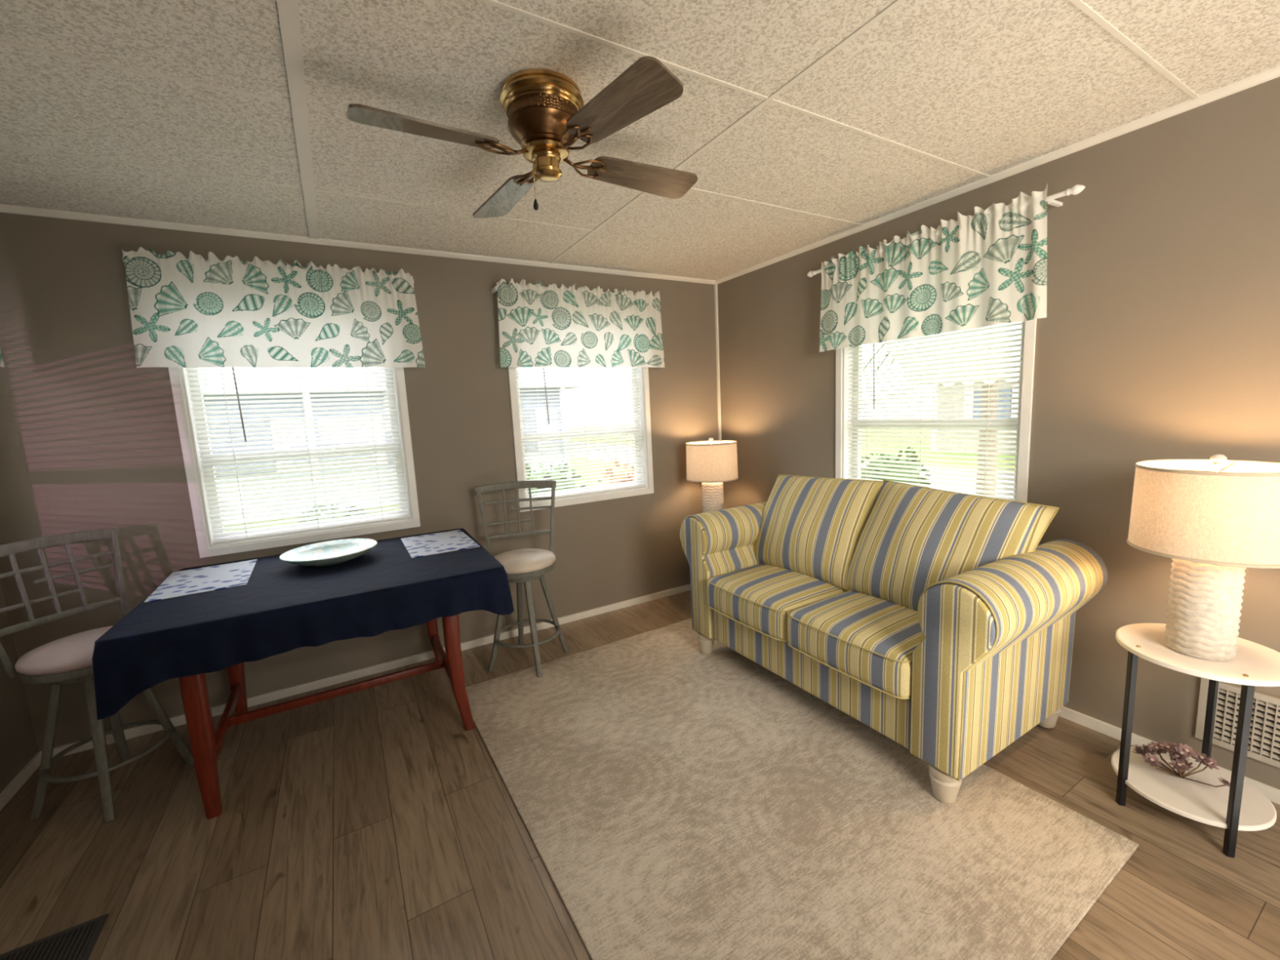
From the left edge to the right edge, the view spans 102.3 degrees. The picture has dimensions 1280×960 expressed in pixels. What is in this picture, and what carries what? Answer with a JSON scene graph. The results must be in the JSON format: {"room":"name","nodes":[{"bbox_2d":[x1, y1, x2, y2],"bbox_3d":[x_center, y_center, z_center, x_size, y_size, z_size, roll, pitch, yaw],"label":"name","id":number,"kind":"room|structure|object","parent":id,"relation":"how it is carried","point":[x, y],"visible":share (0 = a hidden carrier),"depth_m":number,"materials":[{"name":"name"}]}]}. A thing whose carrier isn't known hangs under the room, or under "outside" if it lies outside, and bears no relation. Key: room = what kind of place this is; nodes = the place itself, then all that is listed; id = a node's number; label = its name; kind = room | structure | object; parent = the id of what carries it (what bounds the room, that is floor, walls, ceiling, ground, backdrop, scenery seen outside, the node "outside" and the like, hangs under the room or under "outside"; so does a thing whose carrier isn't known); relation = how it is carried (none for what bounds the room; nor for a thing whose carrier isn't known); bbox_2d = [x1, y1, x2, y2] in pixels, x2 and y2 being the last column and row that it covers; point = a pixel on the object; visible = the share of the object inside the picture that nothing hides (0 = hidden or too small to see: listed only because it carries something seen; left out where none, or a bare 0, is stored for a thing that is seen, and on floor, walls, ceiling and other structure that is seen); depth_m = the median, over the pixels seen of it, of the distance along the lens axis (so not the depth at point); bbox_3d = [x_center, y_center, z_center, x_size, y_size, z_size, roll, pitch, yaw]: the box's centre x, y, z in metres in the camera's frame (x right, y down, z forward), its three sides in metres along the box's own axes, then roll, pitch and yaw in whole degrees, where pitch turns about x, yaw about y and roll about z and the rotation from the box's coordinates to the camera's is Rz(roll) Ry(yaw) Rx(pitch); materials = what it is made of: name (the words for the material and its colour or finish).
{"room":"living room","nodes":[
{"label":"living room","id":0,"kind":"room"},
{"bbox_2d":[0,579,38,793],"bbox_3d":[-1.514,0.300,0.037,0.120,2.300,4.700,-7,9,-30],"label":"wall","id":1,"kind":"structure","parent":0,"point":[18,744],"depth_m":2.11,"materials":[{"name":"paint"}]},
{"bbox_2d":[0,751,41,810],"bbox_3d":[-1.400,1.410,0.215,0.012,0.045,4.688,-7,9,-30],"label":"baseboard","id":2,"kind":"structure","parent":1,"relation":"attached to","point":[26,772],"depth_m":2.07,"materials":[{"name":"white paint"}]},
{"bbox_2d":[0,212,718,751],"bbox_3d":[-1.048,-0.132,3.078,4.040,2.300,0.120,-7,9,-30],"label":"wall","id":3,"kind":"structure","parent":0,"point":[90,439],"depth_m":2.45,"materials":[{"name":"paint"}]},
{"bbox_2d":[168,367,420,558],"bbox_3d":[-1.725,-0.332,2.647,0.972,1.297,0.127,-7,9,-30],"label":"window","id":4,"kind":"structure","parent":3,"relation":"in","point":[179,377],"depth_m":2.54,"materials":[{"name":"white plastic"}]},
{"bbox_2d":[186,367,408,544],"bbox_3d":[-1.714,-0.329,2.628,0.868,1.198,0.052,-7,9,-30],"label":"window blind","id":5,"kind":"object","parent":4,"relation":"attached to","point":[246,536],"visible":0.7,"depth_m":2.63,"materials":[{"name":"white plastic"}]},
{"bbox_2d":[0,204,715,284],"bbox_3d":[-1.067,-1.252,2.865,3.800,0.024,0.022,-7,9,-30],"label":"trim","id":6,"kind":"structure","parent":3,"relation":"attached to","point":[3,208],"depth_m":2.52,"materials":[{"name":"white paint"}]},
{"bbox_2d":[37,583,690,757],"bbox_3d":[-0.961,0.990,3.172,3.800,0.045,0.012,-7,9,-30],"label":"baseboard","id":7,"kind":"structure","parent":3,"relation":"attached to","point":[139,731],"depth_m":2.84,"materials":[{"name":"white paint"}]},
{"bbox_2d":[491,285,497,293],"bbox_3d":[-0.365,-1.160,3.248,1.112,0.023,0.094,-7,9,-30],"label":"curtain rod","id":8,"kind":"object","parent":3,"relation":"attached to","point":[494,289],"visible":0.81,"depth_m":2.97,"materials":[{"name":"white plastic"}]},
{"bbox_2d":[496,278,664,367],"bbox_3d":[-0.329,-0.961,3.230,1.137,0.503,0.050,-7,9,-30],"label":"window valance","id":9,"kind":"object","parent":8,"relation":"hanging from","point":[540,326],"visible":1,"depth_m":3.20,"materials":[{"name":"white fabric"}]},
{"bbox_2d":[507,367,653,511],"bbox_3d":[-0.387,-0.500,3.420,0.982,1.297,0.127,-7,9,-30],"label":"window","id":10,"kind":"structure","parent":3,"relation":"in","point":[648,488],"depth_m":3.56,"materials":[{"name":"white plastic"}]},
{"bbox_2d":[515,367,644,502],"bbox_3d":[-0.376,-0.498,3.402,0.878,1.198,0.052,-7,9,-30],"label":"window blind","id":11,"kind":"object","parent":10,"relation":"attached to","point":[635,485],"visible":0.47,"depth_m":3.42,"materials":[{"name":"white plastic"}]},
{"bbox_2d":[714,283,721,439],"bbox_3d":[0.614,-0.344,3.959,0.016,2.235,0.016,-7,9,-30],"label":"trim","id":12,"kind":"structure","parent":3,"relation":"attached to","point":[715,284],"depth_m":3.88,"materials":[{"name":"white paint"}]},
{"bbox_3d":[-1.701,-0.991,2.476,1.132,0.023,0.094,-7,9,-30],"label":"curtain rod","id":13,"kind":"object","parent":3,"relation":"attached to","visible":0},
{"bbox_2d":[121,246,425,368],"bbox_3d":[-1.665,-0.792,2.458,1.158,0.503,0.050,-7,9,-30],"label":"window valance","id":14,"kind":"object","parent":13,"relation":"hanging from","point":[195,312],"visible":1,"depth_m":2.41,"materials":[{"name":"white fabric"}]},
{"bbox_2d":[0,0,1279,279],"bbox_3d":[0.116,-1.100,0.852,4.040,0.100,4.940,-7,9,-30],"label":"ceiling","id":15,"kind":"structure","parent":0,"point":[989,87],"depth_m":1.55,"materials":[{"name":"white"}]},
{"bbox_2d":[0,40,290,105],"bbox_3d":[-1.529,-1.012,1.172,1.228,0.003,0.012,-7,9,-30],"label":"trim","id":16,"kind":"structure","parent":15,"relation":"attached to","point":[2,42],"depth_m":1.31,"materials":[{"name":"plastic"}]},
{"bbox_2d":[0,143,302,189],"bbox_3d":[-1.843,-1.068,1.703,1.228,0.003,0.012,-7,9,-30],"label":"trim","id":17,"kind":"structure","parent":15,"relation":"attached to","point":[1,144],"depth_m":1.78,"materials":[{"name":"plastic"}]},
{"bbox_2d":[276,0,319,239],"bbox_3d":[-0.421,-0.978,0.536,0.040,0.006,4.680,-7,9,-30],"label":"trim","id":18,"kind":"structure","parent":15,"relation":"attached to","point":[288,10],"depth_m":1.44,"materials":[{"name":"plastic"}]},
{"bbox_2d":[314,189,592,231],"bbox_3d":[-0.762,-1.205,2.328,1.204,0.003,0.012,-7,9,-30],"label":"trim","id":19,"kind":"structure","parent":15,"relation":"attached to","point":[315,190],"depth_m":2.24,"materials":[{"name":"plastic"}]},
{"bbox_2d":[346,56,697,217],"bbox_3d":[-0.264,-0.955,1.523,0.837,0.330,0.786,-1,8,11],"label":"ceiling fan","id":20,"kind":"object","parent":15,"relation":"hanging from","point":[545,110],"visible":1,"depth_m":1.41,"materials":[{"name":"brown wood"}]},
{"bbox_2d":[478,0,768,100],"bbox_3d":[-0.134,-1.092,1.265,1.204,0.003,0.012,-7,9,-30],"label":"trim","id":21,"kind":"structure","parent":15,"relation":"attached to","point":[495,3],"depth_m":1.30,"materials":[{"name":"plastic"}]},
{"bbox_2d":[549,0,905,263],"bbox_3d":[0.640,-1.113,1.149,0.016,0.004,4.680,-7,9,-30],"label":"trim","id":22,"kind":"structure","parent":15,"relation":"attached to","point":[896,2],"depth_m":1.54,"materials":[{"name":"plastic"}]},
{"bbox_2d":[689,187,862,225],"bbox_3d":[0.631,-1.285,2.420,1.272,0.003,0.012,-7,9,-30],"label":"trim","id":23,"kind":"structure","parent":15,"relation":"attached to","point":[691,188],"depth_m":2.41,"materials":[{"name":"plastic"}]},
{"bbox_2d":[769,98,990,177],"bbox_3d":[0.946,-1.228,1.889,1.272,0.003,0.012,-7,9,-30],"label":"trim","id":24,"kind":"structure","parent":15,"relation":"attached to","point":[775,101],"depth_m":1.81,"materials":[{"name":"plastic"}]},
{"bbox_2d":[1069,0,1199,99],"bbox_3d":[1.260,-1.172,1.357,1.272,0.003,0.012,-7,9,-30],"label":"trim","id":25,"kind":"structure","parent":15,"relation":"attached to","point":[1080,4],"depth_m":1.40,"materials":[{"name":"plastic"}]},
{"bbox_2d":[0,590,1279,959],"bbox_3d":[0.231,1.275,1.172,4.040,0.100,4.940,-7,9,-30],"label":"floor","id":26,"kind":"structure","parent":0,"point":[369,824],"depth_m":1.68,"materials":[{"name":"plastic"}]},
{"bbox_2d":[0,913,108,959],"bbox_3d":[-1.643,1.288,1.360,0.310,0.005,0.150,-7,9,-30],"label":"floor vent","id":27,"kind":"object","parent":26,"relation":"in","point":[77,942],"visible":1,"depth_m":1.41,"materials":[{"name":"grey metal"}]},
{"bbox_2d":[0,527,194,822],"bbox_3d":[-2.098,0.723,1.977,0.435,1.010,0.463,0,8,20],"label":"bar stool","id":28,"kind":"object","parent":26,"relation":"on","point":[68,660],"visible":0.72,"depth_m":1.91,"materials":[{"name":"grey paint"}]},
{"bbox_2d":[14,625,113,675],"bbox_3d":[-2.090,0.629,1.960,0.370,0.062,0.370,0,8,20],"label":"seat cushion","id":29,"kind":"object","parent":28,"relation":"on","point":[72,655],"depth_m":1.83,"materials":[{"name":"beige fabric"}]},
{"bbox_2d":[178,613,475,819],"bbox_3d":[-1.332,0.766,2.337,1.230,0.753,0.915,-7,9,-30],"label":"dining table","id":30,"kind":"object","parent":26,"relation":"on","point":[206,744],"visible":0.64,"depth_m":2.21,"materials":[{"name":"brown wood"}]},
{"bbox_2d":[92,528,514,719],"bbox_3d":[-1.339,0.508,2.292,1.327,0.238,0.981,-7,9,-28],"label":"tablecloth","id":31,"kind":"object","parent":30,"relation":"on","point":[282,606],"visible":0.82,"depth_m":1.90,"materials":[{"name":"blue fabric"}]},
{"bbox_2d":[143,559,257,602],"bbox_3d":[-1.854,0.421,2.211,0.310,0.003,0.470,-8,9,-32],"label":"placemat","id":32,"kind":"object","parent":31,"relation":"on","point":[193,581],"visible":1,"depth_m":2.18,"materials":[{"name":"white fabric"}]},
{"bbox_2d":[279,538,377,566],"bbox_3d":[-1.442,0.348,2.406,0.394,0.056,0.394,-7,9,-30],"label":"decorative bowl","id":33,"kind":"object","parent":31,"relation":"on","point":[338,551],"visible":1,"depth_m":2.45,"materials":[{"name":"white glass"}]},
{"bbox_2d":[400,529,479,558],"bbox_3d":[-1.040,0.322,2.659,0.310,0.003,0.470,-7,9,-30],"label":"placemat","id":34,"kind":"object","parent":31,"relation":"on","point":[451,540],"visible":1,"depth_m":2.63,"materials":[{"name":"white fabric"}]},
{"bbox_2d":[474,480,569,677],"bbox_3d":[-0.650,0.533,2.866,0.463,1.010,0.459,-5,8,-13],"label":"bar stool","id":35,"kind":"object","parent":26,"relation":"on","point":[525,566],"visible":0.92,"depth_m":2.93,"materials":[{"name":"grey paint"}]},
{"bbox_2d":[493,548,555,574],"bbox_3d":[-0.654,0.439,2.852,0.370,0.062,0.370,-5,8,-13],"label":"seat cushion","id":36,"kind":"object","parent":35,"relation":"on","point":[523,561],"depth_m":2.76,"materials":[{"name":"beige fabric"}]},
{"bbox_2d":[465,617,1138,959],"bbox_3d":[0.288,1.091,2.102,1.535,0.010,2.190,-7,9,-31],"label":"area rug","id":37,"kind":"object","parent":26,"relation":"on","point":[678,802],"visible":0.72,"depth_m":1.68,"materials":[{"name":"beige carpet"}]},
{"bbox_2d":[680,474,1107,804],"bbox_3d":[0.996,0.509,2.459,0.897,0.980,1.645,-7,9,-30],"label":"loveseat","id":38,"kind":"object","parent":37,"relation":"on","point":[940,622],"visible":1,"depth_m":2.02,"materials":[{"name":"fabric"}]},
{"bbox_2d":[706,564,843,642],"bbox_3d":[0.769,0.588,2.663,0.688,0.228,0.558,-7,9,-30],"label":"seat cushion","id":39,"kind":"object","parent":38,"relation":"on","point":[757,599],"depth_m":2.49,"materials":[{"name":"fabric"}]},
{"bbox_2d":[753,475,884,591],"bbox_3d":[0.897,0.245,2.740,0.241,0.570,0.720,21,-7,-31],"label":"cushion","id":40,"kind":"object","parent":38,"relation":"on","point":[809,531],"depth_m":2.59,"materials":[{"name":"fabric"}]},
{"bbox_2d":[786,590,924,699],"bbox_3d":[1.056,0.640,2.179,0.688,0.228,0.558,-7,9,-30],"label":"seat cushion","id":41,"kind":"object","parent":38,"relation":"on","point":[868,640],"depth_m":2.01,"materials":[{"name":"fabric"}]},
{"bbox_2d":[845,480,1057,611],"bbox_3d":[1.231,0.305,2.174,0.236,0.570,0.720,21,-2,-31],"label":"cushion","id":42,"kind":"object","parent":38,"relation":"on","point":[902,540],"depth_m":2.12,"materials":[{"name":"fabric"}]},
{"bbox_2d":[1111,622,1279,857],"bbox_3d":[1.778,0.802,1.658,0.396,0.560,0.396,-7,9,-30],"label":"side table","id":43,"kind":"object","parent":26,"relation":"on","point":[1241,806],"visible":0.71,"depth_m":1.60,"materials":[{"name":"white paint"}]},
{"bbox_2d":[1131,741,1230,787],"bbox_3d":[1.779,0.926,1.698,0.231,0.107,0.160,4,10,40],"label":"bundle","id":44,"kind":"object","parent":43,"relation":"on","point":[1180,752],"visible":0.99,"depth_m":1.70,"materials":[{"name":"brown plant"}]},
{"bbox_2d":[1111,746,1276,831],"bbox_3d":[1.787,0.993,1.683,0.368,0.016,0.368,-7,9,-30],"label":"shelf","id":45,"kind":"object","parent":43,"relation":"attached to","point":[1206,804],"depth_m":1.63,"materials":[{"name":"white paint"}]},
{"bbox_2d":[1126,453,1279,661],"bbox_3d":[1.729,0.227,1.567,0.364,0.614,0.364,1,9,29],"label":"table lamp","id":46,"kind":"object","parent":43,"relation":"on","point":[1217,518],"visible":1,"depth_m":1.51,"materials":[{"name":"white ceramic"}]},
{"bbox_3d":[0.564,0.584,3.711,0.396,0.560,0.396,4,10,42],"label":"side table","id":47,"kind":"object","parent":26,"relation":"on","visible":0},
{"bbox_2d":[685,437,738,512],"bbox_3d":[0.510,0.007,3.638,0.364,0.614,0.364,3,10,39],"label":"table lamp","id":48,"kind":"object","parent":47,"relation":"on","point":[711,463],"visible":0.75,"depth_m":3.49,"materials":[{"name":"beige fabric"}]},
{"bbox_2d":[717,76,1279,789],"bbox_3d":[1.860,-0.125,1.987,0.120,2.300,4.700,-7,9,-30],"label":"wall","id":49,"kind":"structure","parent":0,"point":[1158,338],"depth_m":1.93,"materials":[{"name":"paint"}]},
{"bbox_2d":[835,319,1036,502],"bbox_3d":[1.445,-0.480,2.611,0.127,1.297,0.987,-7,9,-30],"label":"window","id":50,"kind":"structure","parent":49,"relation":"in","point":[1028,331],"depth_m":2.58,"materials":[{"name":"white plastic"}]},
{"bbox_2d":[847,322,1023,500],"bbox_3d":[1.427,-0.477,2.600,0.052,1.198,0.883,-7,9,-30],"label":"window blind","id":51,"kind":"object","parent":50,"relation":"attached to","point":[990,353],"visible":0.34,"depth_m":2.55,"materials":[{"name":"white plastic"}]},
{"bbox_2d":[861,321,1022,407],"bbox_3d":[1.858,-0.824,2.821,0.852,0.880,1.240,-7,9,-30],"label":"awning","id":52,"kind":"object","parent":49,"relation":"attached to","point":[1017,326],"visible":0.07,"depth_m":3.15,"materials":[{"name":"white metal"}]},
{"bbox_2d":[807,184,1084,277],"bbox_3d":[1.331,-1.135,2.459,0.102,0.035,1.296,-7,9,-30],"label":"curtain rod","id":53,"kind":"object","parent":49,"relation":"attached to","point":[1076,189],"visible":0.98,"depth_m":1.96,"materials":[{"name":"white plastic"}]},
{"bbox_2d":[819,184,1047,351],"bbox_3d":[1.298,-0.935,2.461,0.066,0.503,1.106,-7,9,-30],"label":"window valance","id":54,"kind":"object","parent":53,"relation":"hanging from","point":[988,267],"visible":1,"depth_m":2.33,"materials":[{"name":"white fabric"}]},
{"bbox_2d":[715,65,1279,284],"bbox_3d":[1.744,-1.244,1.800,0.022,0.024,4.700,-7,9,-30],"label":"trim","id":55,"kind":"structure","parent":49,"relation":"attached to","point":[1274,73],"depth_m":2.01,"materials":[{"name":"white paint"}]},
{"bbox_2d":[1058,706,1279,804],"bbox_3d":[1.860,0.998,2.099,0.012,0.045,4.688,-7,9,-30],"label":"baseboard","id":56,"kind":"structure","parent":49,"relation":"attached to","point":[1273,793],"depth_m":2.05,"materials":[{"name":"white paint"}]},
{"bbox_2d":[1195,677,1279,768],"bbox_3d":[2.085,0.825,1.673,0.012,0.230,0.380,-7,9,-30],"label":"air vent","id":57,"kind":"object","parent":49,"relation":"in","point":[1264,743],"visible":0.69,"depth_m":1.74,"materials":[{"name":"beige metal"}]},
{"bbox_3d":[-2.262,-0.816,1.378,0.169,0.023,1.212,-7,9,-30],"label":"curtain rod","id":58,"kind":"object","parent":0,"visible":0},
{"bbox_2d":[0,349,4,367],"bbox_3d":[-2.176,-0.631,1.448,0.057,0.503,1.240,-7,9,-30],"label":"window valance","id":59,"kind":"object","parent":58,"relation":"hanging from","point":[2,364],"visible":1,"depth_m":2.00,"materials":[{"name":"white fabric"}]},
{"label":"outside","id":60,"kind":"structure","parent":0,"visible":0},
{"bbox_2d":[223,417,1015,531],"bbox_3d":[-9.434,-0.371,21.355,90.000,0.200,80.000,-7,9,-30],"label":"ground","id":61,"kind":"structure","parent":60,"point":[621,426],"depth_m":19.49,"materials":[{"name":"green plant"}]},
{"bbox_2d":[298,500,367,522],"bbox_3d":[-4.182,0.772,7.084,1.108,0.936,1.114,-7,9,-30],"label":"shrub","id":62,"kind":"object","parent":61,"relation":"on","point":[331,500],"visible":0.09,"depth_m":7.00,"materials":[{"name":"green plant"}]},
{"bbox_2d":[198,367,585,522],"bbox_3d":[-8.562,-1.339,13.603,13.000,3.700,6.200,-7,9,-30],"label":"neighbor house","id":63,"kind":"structure","parent":61,"relation":"on","point":[539,370],"depth_m":11.65,"materials":[{"name":"white"}]},
{"bbox_2d":[271,417,293,471],"bbox_3d":[-7.769,-0.748,11.184,0.270,1.200,0.033,-7,9,-30],"label":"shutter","id":64,"kind":"object","parent":63,"relation":"hanging from","point":[279,421],"depth_m":11.16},
{"bbox_2d":[368,413,386,463],"bbox_3d":[-6.160,-0.951,12.114,0.270,1.200,0.033,-7,9,-30],"label":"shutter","id":65,"kind":"object","parent":63,"relation":"hanging from","point":[368,414],"depth_m":12.10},
{"bbox_2d":[535,407,547,450],"bbox_3d":[-2.691,-1.389,14.119,0.270,1.200,0.033,-7,9,-30],"label":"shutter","id":66,"kind":"object","parent":63,"relation":"hanging from","point":[540,410],"depth_m":14.10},
{"bbox_2d":[525,462,586,493],"bbox_3d":[-1.577,0.279,8.805,1.485,1.233,1.486,-7,9,-30],"label":"shrub","id":67,"kind":"object","parent":61,"relation":"on","point":[540,463],"visible":0.09,"depth_m":8.54,"materials":[{"name":"green plant"}]},
{"bbox_2d":[598,458,635,484],"bbox_3d":[-0.141,0.167,9.416,1.356,1.143,1.353,-7,9,-30],"label":"shrub","id":68,"kind":"object","parent":61,"relation":"on","point":[615,459],"visible":0.11,"depth_m":9.17,"materials":[{"name":"green plant"}]},
{"bbox_2d":[861,446,931,488],"bbox_3d":[4.518,-0.046,9.340,1.351,1.128,1.356,-7,9,-30],"label":"shrub","id":69,"kind":"object","parent":61,"relation":"on","point":[908,447],"visible":0.23,"depth_m":9.01,"materials":[{"name":"green plant"}]},
{"bbox_2d":[862,344,999,495],"bbox_3d":[4.799,-0.875,7.087,3.349,3.243,3.384,-7,9,-30],"label":"palm tree","id":70,"kind":"object","parent":61,"relation":"on","point":[881,346],"visible":0.07,"depth_m":7.06,"materials":[{"name":"green plant"}]},
{"bbox_2d":[930,379,1018,453],"bbox_3d":[15.772,-2.628,14.440,6.200,3.700,13.000,-7,9,-30],"label":"neighbor house","id":71,"kind":"structure","parent":61,"relation":"on","point":[999,380],"depth_m":17.53,"materials":[{"name":"white"}]},
{"bbox_2d":[964,387,973,417],"bbox_3d":[11.119,-2.503,17.435,0.033,1.200,0.270,-7,9,-30],"label":"shutter","id":72,"kind":"object","parent":71,"relation":"hanging from","point":[969,392],"depth_m":17.40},
{"bbox_2d":[1011,385,1018,417],"bbox_3d":[11.844,-2.373,16.209,0.033,1.200,0.270,-7,9,-30],"label":"shutter","id":73,"kind":"object","parent":71,"relation":"hanging from","point":[1015,389],"depth_m":16.23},
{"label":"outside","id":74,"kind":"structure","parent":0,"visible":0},
{"bbox_2d":[568,442,1014,497],"bbox_3d":[-1.694,-1.458,25.817,5.000,0.020,80.000,-7,9,-30],"label":"street","id":75,"kind":"structure","parent":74,"point":[939,471],"depth_m":13.22,"materials":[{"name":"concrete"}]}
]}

